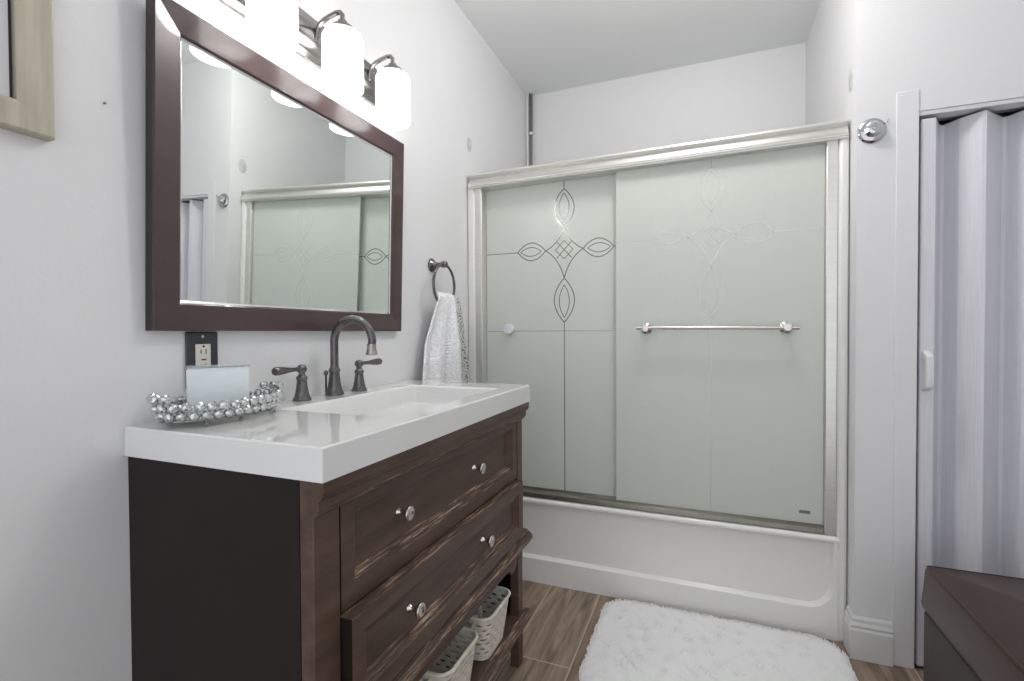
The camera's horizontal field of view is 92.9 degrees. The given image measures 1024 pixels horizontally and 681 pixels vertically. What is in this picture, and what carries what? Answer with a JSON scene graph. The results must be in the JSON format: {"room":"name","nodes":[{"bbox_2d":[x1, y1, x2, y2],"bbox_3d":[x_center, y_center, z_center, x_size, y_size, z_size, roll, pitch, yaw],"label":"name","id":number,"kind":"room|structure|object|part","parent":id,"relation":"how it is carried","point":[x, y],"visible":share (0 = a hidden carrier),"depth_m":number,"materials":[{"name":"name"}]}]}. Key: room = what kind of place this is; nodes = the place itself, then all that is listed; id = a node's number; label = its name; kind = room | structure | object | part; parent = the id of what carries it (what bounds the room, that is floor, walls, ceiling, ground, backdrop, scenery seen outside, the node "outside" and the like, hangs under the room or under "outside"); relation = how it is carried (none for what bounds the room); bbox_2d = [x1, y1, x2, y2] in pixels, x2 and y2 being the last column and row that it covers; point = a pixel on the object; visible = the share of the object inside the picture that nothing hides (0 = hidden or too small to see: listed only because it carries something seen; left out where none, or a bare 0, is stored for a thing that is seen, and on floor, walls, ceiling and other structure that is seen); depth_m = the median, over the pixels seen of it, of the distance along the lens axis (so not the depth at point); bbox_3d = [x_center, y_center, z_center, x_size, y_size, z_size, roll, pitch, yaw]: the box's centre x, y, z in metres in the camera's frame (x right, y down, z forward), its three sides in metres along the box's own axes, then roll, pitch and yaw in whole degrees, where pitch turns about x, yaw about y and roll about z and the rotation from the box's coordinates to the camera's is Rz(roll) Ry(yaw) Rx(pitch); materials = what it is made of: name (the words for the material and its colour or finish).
{"room":"bathroom","nodes":[
{"label":"bathroom","id":0,"kind":"room"},
{"bbox_2d":[0,0,525,680],"bbox_3d":[-0.629,-0.195,1.366,0.120,2.572,3.880,0,1,22],"label":"wall","id":1,"kind":"structure","parent":0,"point":[79,363],"depth_m":0.90,"materials":[{"name":"paint"}]},
{"bbox_2d":[0,0,54,141],"bbox_3d":[-0.855,-0.578,0.603,0.022,0.495,0.449,0,1,22],"label":"framed picture","id":2,"kind":"object","parent":1,"relation":"attached to","point":[26,26],"visible":1,"depth_m":0.78,"materials":[{"name":"brown wood"}]},
{"bbox_2d":[0,0,9,96],"bbox_3d":[-0.859,-0.577,0.601,0.006,0.395,0.349,0,1,22],"label":"art print","id":3,"kind":"object","parent":2,"relation":"on","point":[4,4],"depth_m":0.76,"materials":[{"name":"grey paper"}]},
{"bbox_3d":[-0.854,-0.354,0.607,0.022,0.047,0.449,0,1,22],"label":"frame rail","id":4,"kind":"part","parent":2,"relation":"part of","materials":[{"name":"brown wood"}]},
{"bbox_2d":[185,332,217,370],"bbox_3d":[-0.679,0.042,1.068,0.009,0.123,0.073,0,1,22],"label":"wall outlet","id":5,"kind":"object","parent":1,"relation":"attached to","point":[201,348],"visible":0.66,"depth_m":1.06,"materials":[{"name":"grey plastic"}]},
{"bbox_2d":[195,344,210,364],"bbox_3d":[-0.677,0.042,1.067,0.004,0.068,0.034,0,1,22],"label":"receptacle","id":6,"kind":"object","parent":5,"relation":"attached to","point":[202,351],"depth_m":1.06,"materials":[{"name":"beige plastic"}]},
{"bbox_2d":[145,0,403,330],"bbox_3d":[-0.552,-0.356,1.340,0.023,0.660,0.842,2,2,22],"label":"framed mirror","id":7,"kind":"object","parent":1,"relation":"attached to","point":[271,204],"visible":1,"depth_m":1.17,"materials":[{"name":"brown wood"}]},
{"bbox_3d":[-0.558,-0.056,1.348,0.022,0.059,0.842,2,2,22],"label":"frame rail","id":8,"kind":"part","parent":7,"relation":"part of","materials":[{"name":"brown wood"}]},
{"bbox_3d":[-0.545,-0.657,1.332,0.022,0.059,0.842,2,2,22],"label":"frame rail","id":9,"kind":"part","parent":7,"relation":"part of","materials":[{"name":"brown wood"}]},
{"bbox_2d":[181,41,390,312],"bbox_3d":[-0.556,-0.356,1.341,0.006,0.554,0.736,2,2,22],"label":"mirror glass","id":10,"kind":"object","parent":7,"relation":"on","point":[286,202],"depth_m":1.22,"materials":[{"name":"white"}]},
{"bbox_2d":[218,0,410,129],"bbox_3d":[-0.490,-0.788,1.316,0.172,0.222,0.600,0,1,22],"label":"vanity light","id":11,"kind":"object","parent":1,"relation":"attached to","point":[278,27],"visible":1,"depth_m":1.29,"materials":[{"name":"white glass"}]},
{"bbox_3d":[-0.541,-0.751,1.099,0.106,0.155,0.106,0,1,22],"label":"lamp shade","id":12,"kind":"part","parent":11,"relation":"part of","materials":[{"name":"white glass"}]},
{"bbox_3d":[-0.541,-0.744,1.099,0.055,0.106,0.055,0,1,22],"label":"bulb","id":13,"kind":"part","parent":11,"relation":"part of","materials":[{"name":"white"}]},
{"bbox_3d":[-0.557,-0.838,1.342,0.030,0.124,0.600,0,1,22],"label":"plate","id":14,"kind":"part","parent":11,"relation":"part of","materials":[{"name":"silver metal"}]},
{"bbox_3d":[-0.499,-0.859,1.328,0.105,0.071,0.013,0,1,22],"label":"arm","id":15,"kind":"part","parent":11,"relation":"part of","materials":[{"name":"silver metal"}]},
{"bbox_3d":[-0.456,-0.755,1.313,0.106,0.155,0.106,0,1,22],"label":"lamp shade","id":16,"kind":"part","parent":11,"relation":"part of","materials":[{"name":"white glass"}]},
{"bbox_3d":[-0.456,-0.748,1.313,0.055,0.106,0.055,0,1,22],"label":"bulb","id":17,"kind":"part","parent":11,"relation":"part of","materials":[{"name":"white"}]},
{"bbox_3d":[-0.415,-0.863,1.539,0.105,0.071,0.013,0,1,22],"label":"arm","id":18,"kind":"part","parent":11,"relation":"part of","materials":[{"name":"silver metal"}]},
{"bbox_3d":[-0.372,-0.759,1.524,0.106,0.155,0.106,0,1,22],"label":"lamp shade","id":19,"kind":"part","parent":11,"relation":"part of","materials":[{"name":"white glass"}]},
{"bbox_2d":[428,258,455,300],"bbox_3d":[-0.291,-0.232,1.954,0.072,0.200,0.177,0,1,22],"label":"towel ring","id":20,"kind":"object","parent":1,"relation":"attached to","point":[433,266],"visible":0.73,"depth_m":1.94,"materials":[{"name":"grey metal"}]},
{"bbox_2d":[422,291,470,381],"bbox_3d":[-0.242,0.049,1.969,0.071,0.481,0.387,0,1,25],"label":"hand towel","id":21,"kind":"object","parent":20,"relation":"hanging from","point":[445,348],"visible":0.84,"depth_m":1.94,"materials":[{"name":"white fabric"}]},
{"bbox_2d":[467,137,471,151],"bbox_3d":[-0.199,-0.917,2.280,0.002,0.068,0.042,0,1,22],"label":"rod flange","id":22,"kind":"object","parent":1,"relation":"attached to","point":[469,146],"visible":1,"depth_m":2.28,"materials":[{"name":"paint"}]},
{"bbox_2d":[454,0,819,94],"bbox_3d":[0.558,-1.509,0.870,2.690,0.060,3.880,0,1,22],"label":"ceiling","id":23,"kind":"structure","parent":0,"point":[546,46],"depth_m":2.38,"materials":[{"name":"paint"}]},
{"bbox_2d":[532,42,805,164],"bbox_3d":[0.818,-0.226,2.814,1.500,2.572,0.110,0,1,22],"label":"wall","id":24,"kind":"structure","parent":0,"point":[765,90],"depth_m":2.70,"materials":[{"name":"paint"}]},
{"bbox_2d":[492,580,923,680],"bbox_3d":[0.571,1.122,0.913,2.690,0.060,3.880,0,1,22],"label":"floor","id":25,"kind":"structure","parent":0,"point":[557,634],"depth_m":1.74,"materials":[{"name":"brown wood"}]},
{"bbox_2d":[128,402,532,680],"bbox_3d":[-0.330,0.651,1.287,0.494,0.878,0.968,0,1,22],"label":"vanity cabinet","id":26,"kind":"object","parent":25,"relation":"on","point":[371,572],"visible":0.92,"depth_m":0.90,"materials":[{"name":"brown wood"}]},
{"bbox_3d":[-0.535,0.610,0.863,0.426,0.778,0.005,0,1,22],"label":"panel","id":27,"kind":"part","parent":26,"relation":"part of","materials":[{"name":"black wood"}]},
{"bbox_3d":[-0.313,0.659,0.804,0.028,0.878,0.059,0,1,22],"label":"post","id":28,"kind":"part","parent":26,"relation":"part of","materials":[{"name":"brown wood"}]},
{"bbox_2d":[125,380,529,482],"bbox_3d":[-0.339,0.193,1.283,0.481,0.073,0.957,0,1,22],"label":"sink","id":29,"kind":"object","parent":26,"relation":"in","point":[321,439],"visible":0.99,"depth_m":0.92,"materials":[{"name":"white ceramic"}]},
{"bbox_2d":[146,381,283,425],"bbox_3d":[-0.602,0.129,1.014,0.167,0.064,0.280,0,1,22],"label":"tray","id":30,"kind":"object","parent":29,"relation":"on","point":[165,409],"visible":0.91,"depth_m":0.94,"materials":[{"name":"silver mirror"}]},
{"bbox_2d":[185,363,249,414],"bbox_3d":[-0.608,0.099,1.010,0.114,0.098,0.052,-1,1,-30],"label":"candle","id":31,"kind":"object","parent":30,"relation":"in","point":[205,383],"visible":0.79,"depth_m":0.99,"materials":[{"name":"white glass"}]},
{"bbox_2d":[271,315,381,401],"bbox_3d":[-0.459,0.042,1.360,0.167,0.226,0.414,0,1,22],"label":"faucet","id":32,"kind":"object","parent":29,"relation":"on","point":[334,388],"visible":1,"depth_m":1.37,"materials":[{"name":"grey metal"}]},
{"bbox_3d":[-0.565,0.075,1.226,0.021,0.021,0.086,0,1,22],"label":"lever","id":33,"kind":"part","parent":32,"relation":"part of","materials":[{"name":"grey metal"}]},
{"bbox_3d":[-0.551,0.110,1.276,0.048,0.095,0.048,0,1,22],"label":"handle","id":34,"kind":"part","parent":32,"relation":"part of","materials":[{"name":"grey metal"}]},
{"bbox_3d":[-0.531,0.118,1.388,0.012,0.067,0.012,0,1,22],"label":"lift rod","id":35,"kind":"part","parent":32,"relation":"part of","materials":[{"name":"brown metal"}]},
{"bbox_3d":[-0.456,0.042,1.367,0.162,0.226,0.053,0,1,22],"label":"spout","id":36,"kind":"part","parent":32,"relation":"part of","materials":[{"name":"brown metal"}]},
{"bbox_3d":[-0.467,0.106,1.487,0.048,0.095,0.048,0,1,22],"label":"handle","id":37,"kind":"part","parent":32,"relation":"part of","materials":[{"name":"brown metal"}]},
{"bbox_3d":[-0.444,0.068,1.531,0.021,0.021,0.085,0,1,27],"label":"lever","id":38,"kind":"part","parent":32,"relation":"part of","materials":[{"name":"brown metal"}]},
{"bbox_3d":[-0.221,0.354,1.002,0.032,0.031,0.031,0,1,22],"label":"knob","id":39,"kind":"part","parent":26,"relation":"part of","materials":[{"name":"silver metal"}]},
{"bbox_3d":[-0.197,0.550,0.996,0.032,0.031,0.031,0,1,22],"label":"knob","id":40,"kind":"part","parent":26,"relation":"part of","materials":[{"name":"silver metal"}]},
{"bbox_3d":[-0.128,0.243,1.200,0.022,0.060,0.946,0,1,22],"label":"cornice","id":41,"kind":"part","parent":26,"relation":"part of","materials":[{"name":"brown wood"}]},
{"bbox_3d":[-0.169,0.465,1.222,0.044,0.040,0.841,0,1,22],"label":"drawer rail","id":42,"kind":"part","parent":26,"relation":"part of","materials":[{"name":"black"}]},
{"bbox_3d":[-0.303,0.355,1.276,0.354,0.205,0.826,0,1,22],"label":"drawer","id":43,"kind":"part","parent":26,"relation":"part of","materials":[{"name":"brown wood"}]},
{"bbox_3d":[-0.292,0.551,1.270,0.379,0.176,0.822,0,1,22],"label":"drawer","id":44,"kind":"part","parent":26,"relation":"part of","materials":[{"name":"brown wood"}]},
{"bbox_2d":[419,627,478,680],"bbox_3d":[-0.202,0.849,1.256,0.190,0.134,0.224,0,1,22],"label":"storage basket","id":45,"kind":"object","parent":26,"relation":"on","point":[461,670],"visible":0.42,"depth_m":1.28,"materials":[{"name":"beige plastic"}]},
{"bbox_3d":[-0.130,0.669,1.208,0.047,0.044,0.968,0,1,22],"label":"moulding","id":46,"kind":"part","parent":26,"relation":"part of","materials":[{"name":"brown wood"}]},
{"bbox_3d":[-0.091,0.348,1.329,0.032,0.031,0.031,0,1,22],"label":"knob","id":47,"kind":"part","parent":26,"relation":"part of","materials":[{"name":"silver metal"}]},
{"bbox_2d":[449,586,510,660],"bbox_3d":[-0.115,0.845,1.472,0.190,0.134,0.217,0,1,22],"label":"storage basket","id":48,"kind":"object","parent":26,"relation":"on","point":[492,627],"visible":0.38,"depth_m":1.41,"materials":[{"name":"beige plastic"}]},
{"bbox_2d":[436,602,531,680],"bbox_3d":[-0.330,0.933,1.293,0.474,0.034,0.964,0,1,22],"label":"shelf","id":49,"kind":"object","parent":26,"relation":"attached to","point":[515,621],"depth_m":1.46,"materials":[{"name":"brown wood"}]},
{"bbox_3d":[-0.067,0.544,1.323,0.032,0.031,0.031,0,1,22],"label":"knob","id":50,"kind":"part","parent":26,"relation":"part of","materials":[{"name":"silver metal"}]},
{"bbox_3d":[-0.192,0.594,1.728,0.426,0.778,0.005,0,1,22],"label":"panel","id":51,"kind":"part","parent":26,"relation":"part of","materials":[{"name":"black wood"}]},
{"bbox_3d":[0.014,0.644,1.628,0.028,0.878,0.043,0,1,22],"label":"post","id":52,"kind":"part","parent":26,"relation":"part of","materials":[{"name":"brown wood"}]},
{"bbox_2d":[468,138,848,641],"bbox_3d":[0.644,0.165,2.377,1.496,1.806,0.836,0,1,22],"label":"bathtub","id":53,"kind":"object","parent":25,"relation":"on","point":[783,579],"visible":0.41,"depth_m":1.91,"materials":[{"name":"white ceramic"}]},
{"bbox_2d":[526,93,532,165],"bbox_3d":[0.115,-0.414,3.010,0.044,2.194,0.036,0,1,22],"label":"pole","id":54,"kind":"object","parent":53,"relation":"on","point":[529,98],"visible":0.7,"depth_m":2.99,"materials":[{"name":"grey metal"}]},
{"bbox_2d":[468,119,848,534],"bbox_3d":[0.498,-0.041,2.003,1.479,1.477,0.116,0,1,22],"label":"sliding shower door","id":55,"kind":"structure","parent":53,"relation":"on","point":[668,313],"depth_m":1.95,"materials":[{"name":"glass"}]},
{"bbox_3d":[-0.013,-0.053,2.231,0.048,0.048,0.034,0,1,22],"label":"knob","id":56,"kind":"part","parent":55,"relation":"part of","materials":[{"name":"white plastic"}]},
{"bbox_3d":[0.233,-0.018,2.155,0.751,1.382,0.006,0,1,22],"label":"door panel","id":57,"kind":"part","parent":55,"relation":"part of","materials":[{"name":"white glass"}]},
{"bbox_3d":[0.538,-0.049,1.960,0.044,0.044,0.066,0,1,22],"label":"bar post","id":58,"kind":"part","parent":55,"relation":"part of","materials":[{"name":"silver metal"}]},
{"bbox_3d":[0.498,-0.738,2.002,1.479,0.083,0.085,0,1,22],"label":"header rail","id":59,"kind":"part","parent":55,"relation":"part of","materials":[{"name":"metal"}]},
{"bbox_3d":[0.783,-0.018,1.902,0.746,1.378,0.006,0,1,22],"label":"door panel","id":60,"kind":"part","parent":55,"relation":"part of","materials":[{"name":"white glass"}]},
{"bbox_3d":[1.002,-0.048,1.776,0.044,0.044,0.066,0,1,22],"label":"bar post","id":61,"kind":"part","parent":55,"relation":"part of","materials":[{"name":"silver metal"}]},
{"bbox_2d":[522,496,841,641],"bbox_3d":[0.639,0.880,2.387,1.482,0.376,0.826,0,1,22],"label":"tub","id":62,"kind":"object","parent":53,"relation":"in","point":[783,579],"depth_m":1.93,"materials":[{"name":"white ceramic"}]},
{"bbox_2d":[579,598,858,680],"bbox_3d":[0.672,1.069,1.605,0.832,0.022,0.581,0,1,22],"label":"bath rug","id":63,"kind":"object","parent":25,"relation":"on","point":[633,640],"visible":1,"depth_m":1.67,"materials":[{"name":"white fabric"}]},
{"bbox_2d":[921,565,1023,680],"bbox_3d":[1.226,0.858,0.855,0.538,0.464,0.873,0,1,22],"label":"storage box","id":64,"kind":"object","parent":25,"relation":"on","point":[974,621],"visible":1,"depth_m":1.17,"materials":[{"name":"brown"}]},
{"bbox_2d":[805,0,1023,621],"bbox_3d":[1.788,-0.217,1.937,0.950,2.572,1.024,0,1,22],"label":"wall","id":65,"kind":"structure","parent":0,"point":[955,52],"depth_m":1.62,"materials":[{"name":"paint"}]},
{"bbox_2d":[848,68,852,91],"bbox_3d":[1.181,-0.909,1.698,0.002,0.078,0.054,0,1,22],"label":"rod flange","id":66,"kind":"object","parent":65,"relation":"attached to","point":[850,79],"visible":1,"depth_m":1.69,"materials":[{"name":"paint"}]},
{"bbox_2d":[843,605,893,666],"bbox_3d":[1.217,1.005,1.667,0.121,0.143,0.086,0,1,22],"label":"baseboard","id":67,"kind":"structure","parent":65,"relation":"attached to","point":[866,639],"depth_m":1.63,"materials":[{"name":"white paint"}]},
{"bbox_2d":[857,118,886,142],"bbox_3d":[1.186,-0.694,1.597,0.082,0.082,0.034,0,1,22],"label":"hook","id":68,"kind":"object","parent":65,"relation":"attached to","point":[872,130],"visible":1,"depth_m":1.60,"materials":[{"name":"silver metal"}]},
{"bbox_3d":[1.185,-0.694,1.594,0.052,0.052,0.020,0,1,22],"label":"crystal knob","id":69,"kind":"part","parent":68,"relation":"part of","materials":[{"name":"grey metal"}]},
{"bbox_2d":[892,89,918,668],"bbox_3d":[1.285,0.135,1.590,0.060,1.885,0.004,0,1,22],"label":"trim","id":70,"kind":"structure","parent":65,"relation":"attached to","point":[907,103],"depth_m":1.59,"materials":[{"name":"paint"}]},
{"bbox_2d":[914,97,1023,666],"bbox_3d":[1.669,0.166,1.481,0.733,1.807,0.137,0,1,22],"label":"door","id":71,"kind":"structure","parent":65,"relation":"in","point":[970,417],"depth_m":1.57,"materials":[{"name":"white paint"}]},
{"bbox_3d":[1.348,0.177,1.588,0.040,1.784,0.024,0,1,22],"label":"lead post","id":72,"kind":"part","parent":71,"relation":"part of","materials":[{"name":"plastic"}]},
{"bbox_3d":[1.333,0.099,1.559,0.020,0.131,0.037,0,1,22],"label":"handle","id":73,"kind":"part","parent":71,"relation":"part of","materials":[{"name":"white plastic"}]},
{"bbox_3d":[1.697,0.175,1.494,0.679,1.785,0.092,0,1,22],"label":"folding panel","id":74,"kind":"part","parent":71,"relation":"part of","materials":[{"name":"plastic"}]},
{"bbox_2d":[938,110,1022,124],"bbox_3d":[1.960,-0.222,2.236,0.850,2.572,0.110,0,1,22],"label":"wall","id":75,"kind":"structure","parent":0,"point":[1005,114],"depth_m":2.10,"materials":[{"name":"paint"}]}
]}

